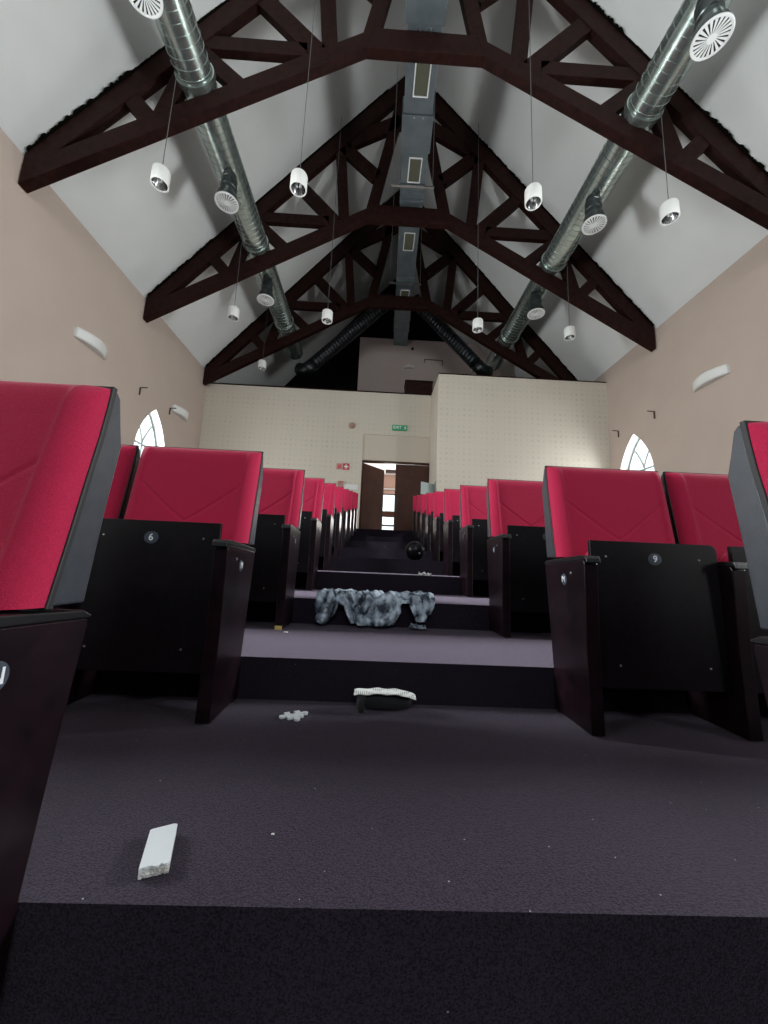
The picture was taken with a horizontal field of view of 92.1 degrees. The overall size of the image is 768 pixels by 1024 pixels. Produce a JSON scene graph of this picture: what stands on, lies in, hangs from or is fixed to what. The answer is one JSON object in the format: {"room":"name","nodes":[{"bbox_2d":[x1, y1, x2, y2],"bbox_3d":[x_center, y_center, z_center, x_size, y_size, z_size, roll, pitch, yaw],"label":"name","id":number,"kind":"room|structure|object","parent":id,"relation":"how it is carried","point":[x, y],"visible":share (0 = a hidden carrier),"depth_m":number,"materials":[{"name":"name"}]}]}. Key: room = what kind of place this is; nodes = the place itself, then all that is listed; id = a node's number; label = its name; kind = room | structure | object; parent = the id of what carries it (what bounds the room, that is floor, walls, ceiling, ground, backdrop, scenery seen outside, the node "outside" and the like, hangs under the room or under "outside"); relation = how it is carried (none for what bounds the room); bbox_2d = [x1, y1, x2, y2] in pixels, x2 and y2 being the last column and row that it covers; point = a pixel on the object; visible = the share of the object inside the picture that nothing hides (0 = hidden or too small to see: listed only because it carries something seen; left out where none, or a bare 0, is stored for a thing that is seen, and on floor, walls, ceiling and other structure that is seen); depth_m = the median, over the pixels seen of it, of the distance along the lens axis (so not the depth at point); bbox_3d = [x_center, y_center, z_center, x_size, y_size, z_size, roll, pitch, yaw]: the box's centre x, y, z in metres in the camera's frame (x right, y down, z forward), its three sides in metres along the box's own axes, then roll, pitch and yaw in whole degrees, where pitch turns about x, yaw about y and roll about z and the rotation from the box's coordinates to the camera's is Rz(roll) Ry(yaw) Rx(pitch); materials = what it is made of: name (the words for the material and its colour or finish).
{"room":"auditorium","nodes":[
{"label":"auditorium","id":0,"kind":"room"},
{"bbox_2d":[0,128,215,447],"bbox_3d":[-5.480,-1.953,4.219,0.300,6.700,21.100,3,-9,-1],"label":"wall","id":1,"kind":"structure","parent":0,"point":[56,278],"depth_m":6.35,"materials":[{"name":"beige paint"}]},
{"bbox_2d":[73,326,107,359],"bbox_3d":[-5.255,-3.052,6.728,0.170,0.184,0.740,3,-9,-1],"label":"wall sconce","id":2,"kind":"object","parent":1,"relation":"attached to","point":[92,342],"visible":1,"depth_m":6.61,"materials":[{"name":"white metal"}]},
{"bbox_2d":[133,410,163,455],"bbox_3d":[-5.623,-1.131,8.593,0.301,2.670,1.240,3,-9,-1],"label":"window","id":3,"kind":"structure","parent":1,"relation":"in","point":[155,427],"depth_m":9.01,"materials":[{"name":"white glass"}]},
{"bbox_2d":[172,404,188,421],"bbox_3d":[-5.350,-2.616,9.836,0.170,0.184,0.740,3,-9,-1],"label":"wall sconce","id":4,"kind":"object","parent":1,"relation":"attached to","point":[182,413],"visible":0.98,"depth_m":9.70,"materials":[{"name":"white metal"}]},
{"bbox_2d":[199,384,430,528],"bbox_3d":[-1.982,-1.548,11.157,7.060,4.454,0.200,3,-9,-1],"label":"wall","id":5,"kind":"structure","parent":0,"point":[308,430],"depth_m":11.21,"materials":[{"name":"beige paint"}]},
{"bbox_2d":[210,382,430,395],"bbox_3d":[-1.962,-3.771,11.495,6.910,0.040,0.230,3,-9,-1],"label":"trim","id":6,"kind":"structure","parent":5,"relation":"on","point":[212,382],"depth_m":11.38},
{"bbox_2d":[404,380,433,393],"bbox_3d":[1.084,-3.844,11.728,0.880,0.430,0.540,3,-9,-1],"label":"chest","id":7,"kind":"object","parent":6,"relation":"on","point":[411,386],"visible":0.78,"depth_m":11.48,"materials":[{"name":"brown wood"}]},
{"bbox_2d":[343,463,349,469],"bbox_3d":[-1.132,-1.354,11.045,0.200,0.200,0.016,3,-9,-1],"label":"fire sign","id":8,"kind":"object","parent":5,"relation":"attached to","point":[345,465],"visible":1,"depth_m":11.04,"materials":[{"name":"red"}]},
{"bbox_2d":[344,484,357,489],"bbox_3d":[-0.983,-0.743,10.962,0.400,0.150,0.008,3,-9,-1],"label":"strip","id":9,"kind":"object","parent":5,"relation":"attached to","point":[346,486],"visible":0.86,"depth_m":10.96,"materials":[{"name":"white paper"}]},
{"bbox_2d":[359,460,428,530],"bbox_3d":[0.309,-0.343,11.454,2.062,2.254,0.864,3,-9,-1],"label":"door","id":10,"kind":"structure","parent":5,"relation":"in","point":[409,476],"depth_m":11.22,"materials":[{"name":"brown wood"}]},
{"bbox_2d":[362,434,429,462],"bbox_3d":[0.385,-1.911,11.285,2.060,0.800,0.140,3,-9,-1],"label":"panel","id":11,"kind":"object","parent":5,"relation":"attached to","point":[375,447],"depth_m":11.21,"materials":[{"name":"beige paint"}]},
{"bbox_2d":[392,425,406,430],"bbox_3d":[0.476,-2.559,11.257,0.460,0.170,0.052,3,-9,-1],"label":"exit sign","id":12,"kind":"object","parent":5,"relation":"attached to","point":[394,427],"visible":1,"depth_m":11.23,"materials":[{"name":"green"}]},
{"bbox_2d":[285,279,444,389],"bbox_3d":[0.387,-6.588,15.769,12.150,7.400,0.200,3,-9,-1],"label":"wall","id":13,"kind":"structure","parent":0,"point":[341,371],"depth_m":15.62,"materials":[{"name":"black paint"}]},
{"bbox_2d":[365,463,395,474],"bbox_3d":[0.660,-1.887,13.510,5.300,0.140,4.190,3,-9,-1],"label":"ceiling","id":14,"kind":"structure","parent":0,"point":[384,467],"depth_m":14.20,"materials":[{"name":"white paint"}]},
{"bbox_2d":[0,528,767,1023],"bbox_3d":[0.394,0.394,2.209,11.550,1.956,17.460,3,-9,-1],"label":"floor","id":15,"kind":"structure","parent":0,"point":[469,852],"depth_m":0.75,"materials":[{"name":"purple carpet"}]},
{"bbox_2d":[0,381,120,997],"bbox_3d":[-0.841,0.235,0.539,0.565,1.051,0.356,3,-9,-1],"label":"seat","id":16,"kind":"object","parent":15,"relation":"on","point":[60,444],"visible":1,"depth_m":0.63,"materials":[{"name":"red fabric"}]},
{"bbox_2d":[0,381,110,609],"bbox_3d":[-0.818,-0.061,0.649,0.530,0.423,0.124,3,-9,-1],"label":"cushion","id":17,"kind":"object","parent":16,"relation":"on","point":[55,438],"depth_m":0.66,"materials":[{"name":"red fabric"}]},
{"bbox_2d":[53,444,139,704],"bbox_3d":[-1.418,0.184,1.474,0.563,1.051,0.356,3,-9,-1],"label":"seat","id":18,"kind":"object","parent":15,"relation":"on","point":[84,684],"visible":0.06,"depth_m":1.58,"materials":[{"name":"red fabric"}]},
{"bbox_2d":[103,445,135,518],"bbox_3d":[-1.393,-0.112,1.584,0.530,0.423,0.124,3,-9,-1],"label":"cushion","id":19,"kind":"object","parent":18,"relation":"on","point":[125,471],"depth_m":1.61,"materials":[{"name":"red fabric"}]},
{"bbox_2d":[138,823,177,879],"bbox_3d":[-0.426,0.639,0.700,0.048,0.018,0.113,6,-9,-22],"label":"fragment","id":20,"kind":"object","parent":15,"relation":"on","point":[156,858],"visible":1,"depth_m":0.68,"materials":[{"name":"grey"}]},
{"bbox_2d":[70,446,263,723],"bbox_3d":[-0.852,0.210,1.488,0.565,1.051,0.356,3,-9,-1],"label":"seat","id":21,"kind":"object","parent":15,"relation":"on","point":[168,590],"visible":0.99,"depth_m":1.38,"materials":[{"name":"black wood"}]},
{"bbox_2d":[124,446,261,543],"bbox_3d":[-0.829,-0.086,1.598,0.530,0.423,0.124,3,-9,-1],"label":"cushion","id":22,"kind":"object","parent":21,"relation":"on","point":[180,484],"depth_m":1.59,"materials":[{"name":"red fabric"}]},
{"bbox_2d":[247,468,304,627],"bbox_3d":[-0.863,0.186,2.437,0.565,1.051,0.356,3,-9,-1],"label":"seat","id":23,"kind":"object","parent":15,"relation":"on","point":[277,536],"visible":0.51,"depth_m":2.34,"materials":[{"name":"black plastic"}]},
{"bbox_2d":[258,468,303,527],"bbox_3d":[-0.840,-0.110,2.547,0.530,0.423,0.124,3,-9,-1],"label":"cushion","id":24,"kind":"object","parent":23,"relation":"on","point":[282,489],"depth_m":2.54,"materials":[{"name":"red fabric"}]},
{"bbox_2d":[279,710,307,720],"bbox_3d":[-0.333,0.749,1.365,0.082,0.008,0.085,0,-9,16],"label":"puzzle piece","id":25,"kind":"object","parent":15,"relation":"on","point":[297,715],"visible":1,"depth_m":1.35,"materials":[{"name":"white plastic"}]},
{"bbox_2d":[297,477,324,589],"bbox_3d":[-0.904,0.160,3.386,0.622,1.051,0.356,3,-9,-1],"label":"seat","id":26,"kind":"object","parent":15,"relation":"on","point":[311,517],"visible":0.36,"depth_m":3.29,"materials":[{"name":"black plastic"}]},
{"bbox_2d":[302,478,323,520],"bbox_3d":[-0.851,-0.135,3.496,0.530,0.423,0.124,3,-9,-1],"label":"cushion","id":27,"kind":"object","parent":26,"relation":"on","point":[313,487],"depth_m":3.49,"materials":[{"name":"red fabric"}]},
{"bbox_2d":[319,483,335,569],"bbox_3d":[-0.915,0.135,4.335,0.622,1.051,0.356,3,-9,-1],"label":"seat","id":28,"kind":"object","parent":15,"relation":"on","point":[327,522],"visible":0.27,"depth_m":4.24,"materials":[{"name":"red fabric"}]},
{"bbox_2d":[323,483,335,516],"bbox_3d":[-0.862,-0.160,4.446,0.530,0.423,0.124,3,-9,-1],"label":"cushion","id":29,"kind":"object","parent":28,"relation":"on","point":[329,488],"depth_m":4.44,"materials":[{"name":"red fabric"}]},
{"bbox_2d":[332,486,343,556],"bbox_3d":[-0.926,0.111,5.284,0.622,1.051,0.356,3,-9,-1],"label":"seat","id":30,"kind":"object","parent":15,"relation":"on","point":[339,490],"visible":0.25,"depth_m":5.19,"materials":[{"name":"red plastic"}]},
{"bbox_2d":[335,487,342,512],"bbox_3d":[-0.873,-0.184,5.395,0.530,0.423,0.124,3,-9,-1],"label":"cushion","id":31,"kind":"object","parent":30,"relation":"on","point":[339,490],"depth_m":5.39,"materials":[{"name":"red fabric"}]},
{"bbox_2d":[340,489,348,546],"bbox_3d":[-0.937,0.086,6.233,0.622,1.051,0.356,3,-9,-1],"label":"seat","id":32,"kind":"object","parent":15,"relation":"on","point":[346,491],"visible":0.22,"depth_m":6.14,"materials":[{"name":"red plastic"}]},
{"bbox_2d":[342,489,348,510],"bbox_3d":[-0.884,-0.209,6.344,0.530,0.423,0.124,3,-9,-1],"label":"cushion","id":33,"kind":"object","parent":32,"relation":"on","point":[346,491],"depth_m":6.34,"materials":[{"name":"red fabric"}]},
{"bbox_2d":[346,491,352,539],"bbox_3d":[-0.948,0.061,7.183,0.622,1.051,0.356,3,-9,-1],"label":"seat","id":34,"kind":"object","parent":15,"relation":"on","point":[350,497],"visible":0.14,"depth_m":7.08,"materials":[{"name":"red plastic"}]},
{"bbox_2d":[348,491,352,509],"bbox_3d":[-0.895,-0.233,7.293,0.530,0.423,0.124,3,-9,-1],"label":"cushion","id":35,"kind":"object","parent":34,"relation":"on","point":[350,497],"depth_m":7.29,"materials":[{"name":"red fabric"}]},
{"bbox_2d":[350,492,355,534],"bbox_3d":[-0.959,0.037,8.132,0.622,1.051,0.356,3,-9,-1],"label":"seat","id":36,"kind":"object","parent":15,"relation":"on","point":[354,493],"visible":0.09,"depth_m":8.11,"materials":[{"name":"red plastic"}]},
{"bbox_2d":[352,492,355,509],"bbox_3d":[-0.906,-0.258,8.242,0.530,0.423,0.124,3,-9,-1],"label":"cushion","id":37,"kind":"object","parent":36,"relation":"on","point":[354,493],"depth_m":8.23,"materials":[{"name":"red fabric"}]},
{"bbox_2d":[354,493,357,531],"bbox_3d":[-0.970,0.012,9.081,0.622,1.051,0.356,3,-9,-1],"label":"seat","id":38,"kind":"object","parent":15,"relation":"on","point":[356,501],"visible":0.15,"depth_m":8.94,"materials":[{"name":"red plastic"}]},
{"bbox_2d":[355,493,357,507],"bbox_3d":[-0.917,-0.283,9.192,0.530,0.423,0.124,3,-9,-1],"label":"cushion","id":39,"kind":"object","parent":38,"relation":"on","point":[356,502],"depth_m":9.19,"materials":[{"name":"red fabric"}]},
{"bbox_2d":[315,588,434,626],"bbox_3d":[-0.051,0.645,2.513,0.805,0.234,0.308,3,-9,-1],"label":"garment","id":40,"kind":"object","parent":15,"relation":"on","point":[375,608],"visible":1,"depth_m":2.43,"materials":[{"name":"grey fabric"}]},
{"bbox_2d":[354,687,415,712],"bbox_3d":[0.002,0.743,1.465,0.248,0.078,0.079,4,-9,-7],"label":"pouch","id":41,"kind":"object","parent":15,"relation":"on","point":[377,698],"visible":1,"depth_m":1.45,"materials":[{"name":"black"}]},
{"bbox_2d":[412,496,415,533],"bbox_3d":[1.020,0.104,9.129,0.622,1.051,0.356,3,-9,-1],"label":"seat","id":42,"kind":"object","parent":15,"relation":"on","point":[414,497],"visible":0.15,"depth_m":9.03,"materials":[{"name":"black plastic"}]},
{"bbox_2d":[413,496,415,510],"bbox_3d":[0.989,-0.195,9.238,0.530,0.423,0.124,3,-9,-1],"label":"cushion","id":43,"kind":"object","parent":42,"relation":"on","point":[414,497],"depth_m":9.22,"materials":[{"name":"red fabric"}]},
{"bbox_2d":[405,541,424,559],"bbox_3d":[0.386,0.485,4.613,0.248,0.248,0.235,3,-9,-1],"label":"ball","id":44,"kind":"object","parent":15,"relation":"on","point":[414,550],"visible":0.91,"depth_m":4.53,"materials":[{"name":"black plastic"}]},
{"bbox_2d":[409,623,425,628],"bbox_3d":[0.217,0.737,2.393,0.117,0.035,0.044,3,-9,-1],"label":"scrap","id":45,"kind":"object","parent":15,"relation":"on","point":[413,626],"visible":1,"depth_m":2.38,"materials":[{"name":"fabric"}]},
{"bbox_2d":[415,495,420,537],"bbox_3d":[1.023,0.128,8.180,0.622,1.051,0.356,3,-9,-1],"label":"seat","id":46,"kind":"object","parent":15,"relation":"on","point":[417,531],"visible":0.14,"depth_m":8.11,"materials":[{"name":"black plastic"}]},
{"bbox_2d":[416,495,420,512],"bbox_3d":[0.992,-0.171,8.289,0.530,0.423,0.124,3,-9,-1],"label":"cushion","id":47,"kind":"object","parent":46,"relation":"on","point":[418,497],"depth_m":8.28,"materials":[{"name":"red fabric"}]},
{"bbox_2d":[420,494,425,543],"bbox_3d":[1.026,0.152,7.230,0.622,1.051,0.356,3,-9,-1],"label":"seat","id":48,"kind":"object","parent":15,"relation":"on","point":[423,496],"visible":0.21,"depth_m":7.16,"materials":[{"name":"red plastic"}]},
{"bbox_2d":[421,494,425,513],"bbox_3d":[0.995,-0.146,7.339,0.530,0.423,0.124,3,-9,-1],"label":"cushion","id":49,"kind":"object","parent":48,"relation":"on","point":[423,496],"depth_m":7.32,"materials":[{"name":"red fabric"}]},
{"bbox_2d":[425,493,433,550],"bbox_3d":[1.029,0.177,6.281,0.622,1.051,0.356,3,-9,-1],"label":"seat","id":50,"kind":"object","parent":15,"relation":"on","point":[429,519],"visible":0.29,"depth_m":6.19,"materials":[{"name":"red fabric"}]},
{"bbox_2d":[426,493,433,515],"bbox_3d":[0.998,-0.122,6.390,0.530,0.423,0.124,3,-9,-1],"label":"cushion","id":51,"kind":"object","parent":50,"relation":"on","point":[429,496],"depth_m":6.38,"materials":[{"name":"red fabric"}]},
{"bbox_2d":[433,491,443,560],"bbox_3d":[1.032,0.201,5.332,0.622,1.051,0.356,3,-9,-1],"label":"seat","id":52,"kind":"object","parent":15,"relation":"on","point":[438,497],"visible":0.25,"depth_m":5.24,"materials":[{"name":"black plastic"}]},
{"bbox_2d":[434,491,443,518],"bbox_3d":[1.001,-0.098,5.440,0.530,0.423,0.124,3,-9,-1],"label":"cushion","id":53,"kind":"object","parent":52,"relation":"on","point":[438,495],"depth_m":5.43,"materials":[{"name":"red fabric"}]},
{"bbox_2d":[443,489,461,574],"bbox_3d":[1.036,0.225,4.382,0.622,1.051,0.356,3,-9,-1],"label":"seat","id":54,"kind":"object","parent":15,"relation":"on","point":[451,526],"visible":0.32,"depth_m":4.29,"materials":[{"name":"black plastic"}]},
{"bbox_2d":[444,489,459,521],"bbox_3d":[1.004,-0.073,4.491,0.530,0.423,0.124,3,-9,-1],"label":"cushion","id":55,"kind":"object","parent":54,"relation":"on","point":[451,496],"depth_m":4.48,"materials":[{"name":"red fabric"}]},
{"bbox_2d":[459,485,489,596],"bbox_3d":[1.039,0.249,3.433,0.622,1.051,0.356,3,-9,-1],"label":"seat","id":56,"kind":"object","parent":15,"relation":"on","point":[473,535],"visible":0.45,"depth_m":3.33,"materials":[{"name":"black plastic"}]},
{"bbox_2d":[461,485,486,526],"bbox_3d":[1.007,-0.049,3.541,0.530,0.423,0.124,3,-9,-1],"label":"cushion","id":57,"kind":"object","parent":56,"relation":"on","point":[473,498],"depth_m":3.53,"materials":[{"name":"red fabric"}]},
{"bbox_2d":[486,479,558,636],"bbox_3d":[1.012,0.272,2.483,0.565,1.051,0.356,3,-9,-1],"label":"seat","id":58,"kind":"object","parent":15,"relation":"on","point":[517,557],"visible":0.68,"depth_m":2.38,"materials":[{"name":"black plastic"}]},
{"bbox_2d":[488,479,544,536],"bbox_3d":[1.010,-0.025,2.592,0.530,0.423,0.124,3,-9,-1],"label":"cushion","id":59,"kind":"object","parent":58,"relation":"on","point":[510,502],"depth_m":2.58,"materials":[{"name":"red fabric"}]},
{"bbox_2d":[542,466,731,735],"bbox_3d":[1.015,0.296,1.533,0.565,1.051,0.356,3,-9,-1],"label":"seat","id":60,"kind":"object","parent":15,"relation":"on","point":[631,606],"visible":1,"depth_m":1.43,"materials":[{"name":"black plastic"}]},
{"bbox_2d":[547,467,674,556],"bbox_3d":[1.014,-0.001,1.643,0.530,0.423,0.124,3,-9,-1],"label":"cushion","id":61,"kind":"object","parent":60,"relation":"on","point":[584,504],"depth_m":1.63,"materials":[{"name":"red fabric"}]},
{"bbox_2d":[661,471,767,740],"bbox_3d":[1.580,0.323,1.547,0.563,1.051,0.356,3,-9,-1],"label":"seat","id":62,"kind":"object","parent":15,"relation":"on","point":[701,508],"visible":0.6,"depth_m":1.44,"materials":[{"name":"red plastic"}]},
{"bbox_2d":[666,472,743,561],"bbox_3d":[1.578,0.025,1.656,0.530,0.423,0.124,3,-9,-1],"label":"cushion","id":63,"kind":"object","parent":62,"relation":"on","point":[701,508],"depth_m":1.65,"materials":[{"name":"red fabric"}]},
{"bbox_2d":[719,552,728,561],"bbox_3d":[1.607,0.420,1.490,0.500,0.540,0.096,3,-9,-1],"label":"seat cushion","id":64,"kind":"object","parent":62,"relation":"on","point":[723,556],"depth_m":1.53,"materials":[{"name":"red fabric"}]},
{"bbox_2d":[728,420,767,706],"bbox_3d":[1.018,0.321,0.584,0.565,1.051,0.356,3,-9,-1],"label":"seat","id":65,"kind":"object","parent":15,"relation":"on","point":[748,468],"visible":1,"depth_m":0.75,"materials":[{"name":"black plastic"}]},
{"bbox_2d":[748,422,767,497],"bbox_3d":[1.017,0.023,0.693,0.530,0.423,0.124,3,-9,-1],"label":"cushion","id":66,"kind":"object","parent":65,"relation":"on","point":[757,431],"depth_m":0.75,"materials":[{"name":"red fabric"}]},
{"bbox_2d":[0,0,767,385],"bbox_3d":[0.713,-8.259,5.306,12.474,7.597,21.400,3,-9,-1],"label":"ceiling","id":67,"kind":"structure","parent":0,"point":[56,56],"depth_m":7.55,"materials":[{"name":"white paint"}]},
{"bbox_2d":[258,310,267,369],"bbox_3d":[-3.559,-5.311,11.085,0.230,2.170,0.230,3,-9,-1],"label":"pendant lamp","id":68,"kind":"object","parent":67,"relation":"hanging from","point":[261,363],"visible":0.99,"depth_m":10.88,"materials":[{"name":"white metal"}]},
{"bbox_2d":[290,4,314,196],"bbox_3d":[-1.077,-7.132,5.537,0.230,5.380,0.230,3,-9,-1],"label":"pendant lamp","id":69,"kind":"object","parent":67,"relation":"hanging from","point":[298,181],"visible":1,"depth_m":5.14,"materials":[{"name":"white metal"}]},
{"bbox_2d":[322,117,341,324],"bbox_3d":[-1.124,-6.769,8.415,0.230,5.338,0.230,3,-9,-1],"label":"pendant lamp","id":70,"kind":"object","parent":67,"relation":"hanging from","point":[327,314],"visible":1,"depth_m":8.08,"materials":[{"name":"white metal"}]},
{"bbox_2d":[203,190,576,385],"bbox_3d":[0.507,-7.176,11.741,11.510,7.345,0.205,3,-9,-1],"label":"roof truss","id":71,"kind":"object","parent":67,"relation":"attached to","point":[439,241],"visible":0.74,"depth_m":11.61,"materials":[{"name":"black wood"}]},
{"bbox_2d":[18,0,767,229],"bbox_3d":[0.685,-8.036,6.002,11.510,7.345,0.205,3,-9,-1],"label":"roof truss","id":72,"kind":"object","parent":67,"relation":"attached to","point":[79,143],"visible":0.82,"depth_m":5.78,"materials":[{"name":"black wood"}]},
{"bbox_2d":[389,0,447,345],"bbox_3d":[0.716,-9.299,6.044,0.961,3.360,17.171,2,-9,0],"label":"duct","id":73,"kind":"object","parent":72,"relation":"attached to","point":[418,109],"visible":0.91,"depth_m":7.43,"materials":[{"name":"grey metal"}]},
{"bbox_2d":[295,292,392,376],"bbox_3d":[-1.274,-5.984,12.520,3.270,3.122,0.597,3,-9,-1],"label":"duct","id":74,"kind":"object","parent":73,"relation":"attached to","point":[370,316],"visible":0.78,"depth_m":12.24,"materials":[{"name":"grey metal"}]},
{"bbox_2d":[404,234,413,249],"bbox_3d":[0.656,-7.097,9.723,0.236,0.012,0.496,3,-9,-1],"label":"grille","id":75,"kind":"object","parent":73,"relation":"attached to","point":[408,238],"depth_m":9.72,"materials":[{"name":"yellow"}]},
{"bbox_2d":[408,159,420,181],"bbox_3d":[0.661,-7.361,7.977,0.236,0.012,0.466,3,-9,-1],"label":"grille","id":76,"kind":"object","parent":73,"relation":"attached to","point":[414,165],"depth_m":7.97,"materials":[{"name":"yellow metal"}]},
{"bbox_2d":[414,63,429,95],"bbox_3d":[0.665,-7.585,6.494,0.236,0.012,0.446,3,-9,-1],"label":"grille","id":77,"kind":"object","parent":73,"relation":"attached to","point":[421,71],"depth_m":6.49,"materials":[{"name":"yellow metal"}]},
{"bbox_2d":[414,294,492,375],"bbox_3d":[2.276,-5.968,12.626,2.884,2.822,0.594,3,-9,-1],"label":"duct","id":78,"kind":"object","parent":73,"relation":"attached to","point":[440,327],"visible":0.73,"depth_m":12.36,"materials":[{"name":"grey metal"}]},
{"bbox_2d":[143,76,655,351],"bbox_3d":[0.596,-7.606,8.872,11.510,7.345,0.205,3,-9,-1],"label":"roof truss","id":79,"kind":"object","parent":67,"relation":"attached to","point":[365,129],"visible":0.83,"depth_m":8.73,"materials":[{"name":"black wood"}]},
{"bbox_2d":[154,0,302,359],"bbox_3d":[-2.806,-6.649,4.880,0.584,0.584,15.850,3,-9,-1],"label":"duct","id":80,"kind":"object","parent":79,"relation":"attached to","point":[178,28],"visible":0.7,"depth_m":6.17,"materials":[{"name":"metal"}]},
{"bbox_2d":[129,0,162,18],"bbox_3d":[-2.726,-6.162,4.239,0.406,0.582,0.406,3,-9,-1],"label":"air diffuser","id":81,"kind":"object","parent":80,"relation":"attached to","point":[151,9],"visible":1,"depth_m":4.30,"materials":[{"name":"grey metal"}]},
{"bbox_2d":[150,73,176,192],"bbox_3d":[-3.041,-5.426,5.220,0.230,1.890,0.230,3,-9,-1],"label":"pendant lamp","id":82,"kind":"object","parent":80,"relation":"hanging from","point":[160,177],"visible":1,"depth_m":5.08,"materials":[{"name":"white metal"}]},
{"bbox_2d":[214,169,238,213],"bbox_3d":[-2.801,-5.800,6.656,0.406,0.582,0.406,3,-9,-1],"label":"air diffuser","id":83,"kind":"object","parent":80,"relation":"attached to","point":[225,198],"visible":1,"depth_m":6.57,"materials":[{"name":"grey metal"}]},
{"bbox_2d":[227,242,241,321],"bbox_3d":[-3.206,-5.103,8.100,0.230,1.898,0.230,3,-9,-1],"label":"pendant lamp","id":84,"kind":"object","parent":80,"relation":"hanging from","point":[233,311],"visible":1,"depth_m":7.94,"materials":[{"name":"white metal"}]},
{"bbox_2d":[257,276,273,305],"bbox_3d":[-2.876,-5.439,9.063,0.406,0.582,0.406,3,-9,-1],"label":"air diffuser","id":85,"kind":"object","parent":80,"relation":"attached to","point":[265,296],"visible":1,"depth_m":8.97,"materials":[{"name":"grey metal"}]},
{"bbox_2d":[485,0,732,370],"bbox_3d":[4.035,-6.334,5.045,0.584,0.584,15.850,3,-9,-1],"label":"duct","id":86,"kind":"object","parent":79,"relation":"attached to","point":[671,61],"visible":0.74,"depth_m":6.17,"materials":[{"name":"metal"}]},
{"bbox_2d":[527,290,544,319],"bbox_3d":[3.754,-5.145,9.148,0.406,0.582,0.406,3,-9,-1],"label":"air diffuser","id":87,"kind":"object","parent":86,"relation":"attached to","point":[536,310],"visible":1,"depth_m":9.06,"materials":[{"name":"grey metal"}]},
{"bbox_2d":[581,192,606,234],"bbox_3d":[3.838,-5.500,6.779,0.406,0.582,0.406,3,-9,-1],"label":"air diffuser","id":88,"kind":"object","parent":86,"relation":"attached to","point":[595,220],"visible":1,"depth_m":6.69,"materials":[{"name":"grey metal"}]},
{"bbox_2d":[659,110,679,225],"bbox_3d":[4.099,-5.084,5.391,0.230,1.863,0.230,3,-9,-1],"label":"pendant lamp","id":89,"kind":"object","parent":86,"relation":"hanging from","point":[669,211],"visible":1,"depth_m":5.25,"materials":[{"name":"white metal"}]},
{"bbox_2d":[690,0,735,60],"bbox_3d":[3.874,-5.858,4.399,0.406,0.582,0.406,3,-9,-1],"label":"air diffuser","id":90,"kind":"object","parent":86,"relation":"attached to","point":[714,24],"visible":1,"depth_m":4.33,"materials":[{"name":"grey metal"}]},
{"bbox_2d":[472,123,482,332],"bbox_3d":[2.164,-6.670,8.502,0.230,5.444,0.230,3,-9,-1],"label":"pendant lamp","id":91,"kind":"object","parent":67,"relation":"hanging from","point":[477,323],"visible":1,"depth_m":8.14,"materials":[{"name":"white metal"}]},
{"bbox_2d":[524,5,541,210],"bbox_3d":[2.223,-7.089,5.633,0.230,5.540,0.230,3,-9,-1],"label":"pendant lamp","id":92,"kind":"object","parent":67,"relation":"hanging from","point":[533,192],"visible":1,"depth_m":5.24,"materials":[{"name":"white metal"}]},
{"bbox_2d":[564,268,575,340],"bbox_3d":[4.124,-4.754,8.277,0.230,1.876,0.230,3,-9,-1],"label":"pendant lamp","id":93,"kind":"object","parent":67,"relation":"hanging from","point":[569,331],"visible":1,"depth_m":8.11,"materials":[{"name":"white metal"}]},
{"bbox_2d":[383,475,394,493],"bbox_3d":[0.537,-0.153,15.290,5.000,3.044,0.150,3,-9,-1],"label":"wall","id":94,"kind":"structure","parent":0,"point":[389,480],"depth_m":15.36,"materials":[{"name":"beige paint"}]},
{"bbox_2d":[382,494,394,526],"bbox_3d":[0.239,0.050,15.225,0.720,1.610,0.060,3,-9,-1],"label":"door","id":95,"kind":"structure","parent":94,"relation":"in","point":[385,513],"depth_m":15.19,"materials":[{"name":"brown wood"}]},
{"bbox_2d":[357,337,500,392],"bbox_3d":[1.731,-4.920,14.777,5.480,3.320,1.250,3,-9,-1],"label":"wall","id":96,"kind":"structure","parent":0,"point":[382,363],"depth_m":14.25,"materials":[{"name":"paint"}]},
{"bbox_2d":[404,364,414,368],"bbox_3d":[0.986,-5.591,14.141,0.420,0.185,0.160,3,-9,-1],"label":"uplighter","id":97,"kind":"object","parent":96,"relation":"attached to","point":[408,366],"visible":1,"depth_m":14.10,"materials":[{"name":"white metal"}]},
{"bbox_2d":[429,374,610,490],"bbox_3d":[3.712,-1.235,10.508,4.670,4.750,1.340,3,-9,-1],"label":"wall","id":98,"kind":"structure","parent":0,"point":[482,428],"depth_m":9.99,"materials":[{"name":"beige paint"}]},
{"bbox_2d":[421,481,435,493],"bbox_3d":[1.196,-0.541,9.640,0.512,0.590,0.164,9,-11,-37],"label":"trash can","id":99,"kind":"object","parent":98,"relation":"attached to","point":[425,487],"visible":0.46,"depth_m":9.67,"materials":[{"name":"grey"}]},
{"bbox_2d":[431,373,605,394],"bbox_3d":[3.809,-3.583,10.964,4.670,0.035,1.540,3,-9,-1],"label":"trim","id":100,"kind":"structure","parent":98,"relation":"on","point":[438,373],"depth_m":10.21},
{"bbox_2d":[595,235,767,476],"bbox_3d":[6.354,-1.407,4.506,0.300,6.700,21.100,3,-9,-1],"label":"wall","id":101,"kind":"structure","parent":0,"point":[726,322],"depth_m":7.23,"materials":[{"name":"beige paint"}]},
{"bbox_2d":[621,434,653,470],"bbox_3d":[6.210,-0.585,8.880,0.301,2.670,1.240,3,-9,-1],"label":"window","id":102,"kind":"structure","parent":101,"relation":"in","point":[634,443],"depth_m":9.29,"materials":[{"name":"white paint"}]},
{"bbox_2d":[692,364,729,391],"bbox_3d":[6.110,-2.528,7.003,0.170,0.184,0.740,3,-9,-1],"label":"wall sconce","id":103,"kind":"object","parent":101,"relation":"attached to","point":[708,377],"visible":1,"depth_m":6.89,"materials":[{"name":"white metal"}]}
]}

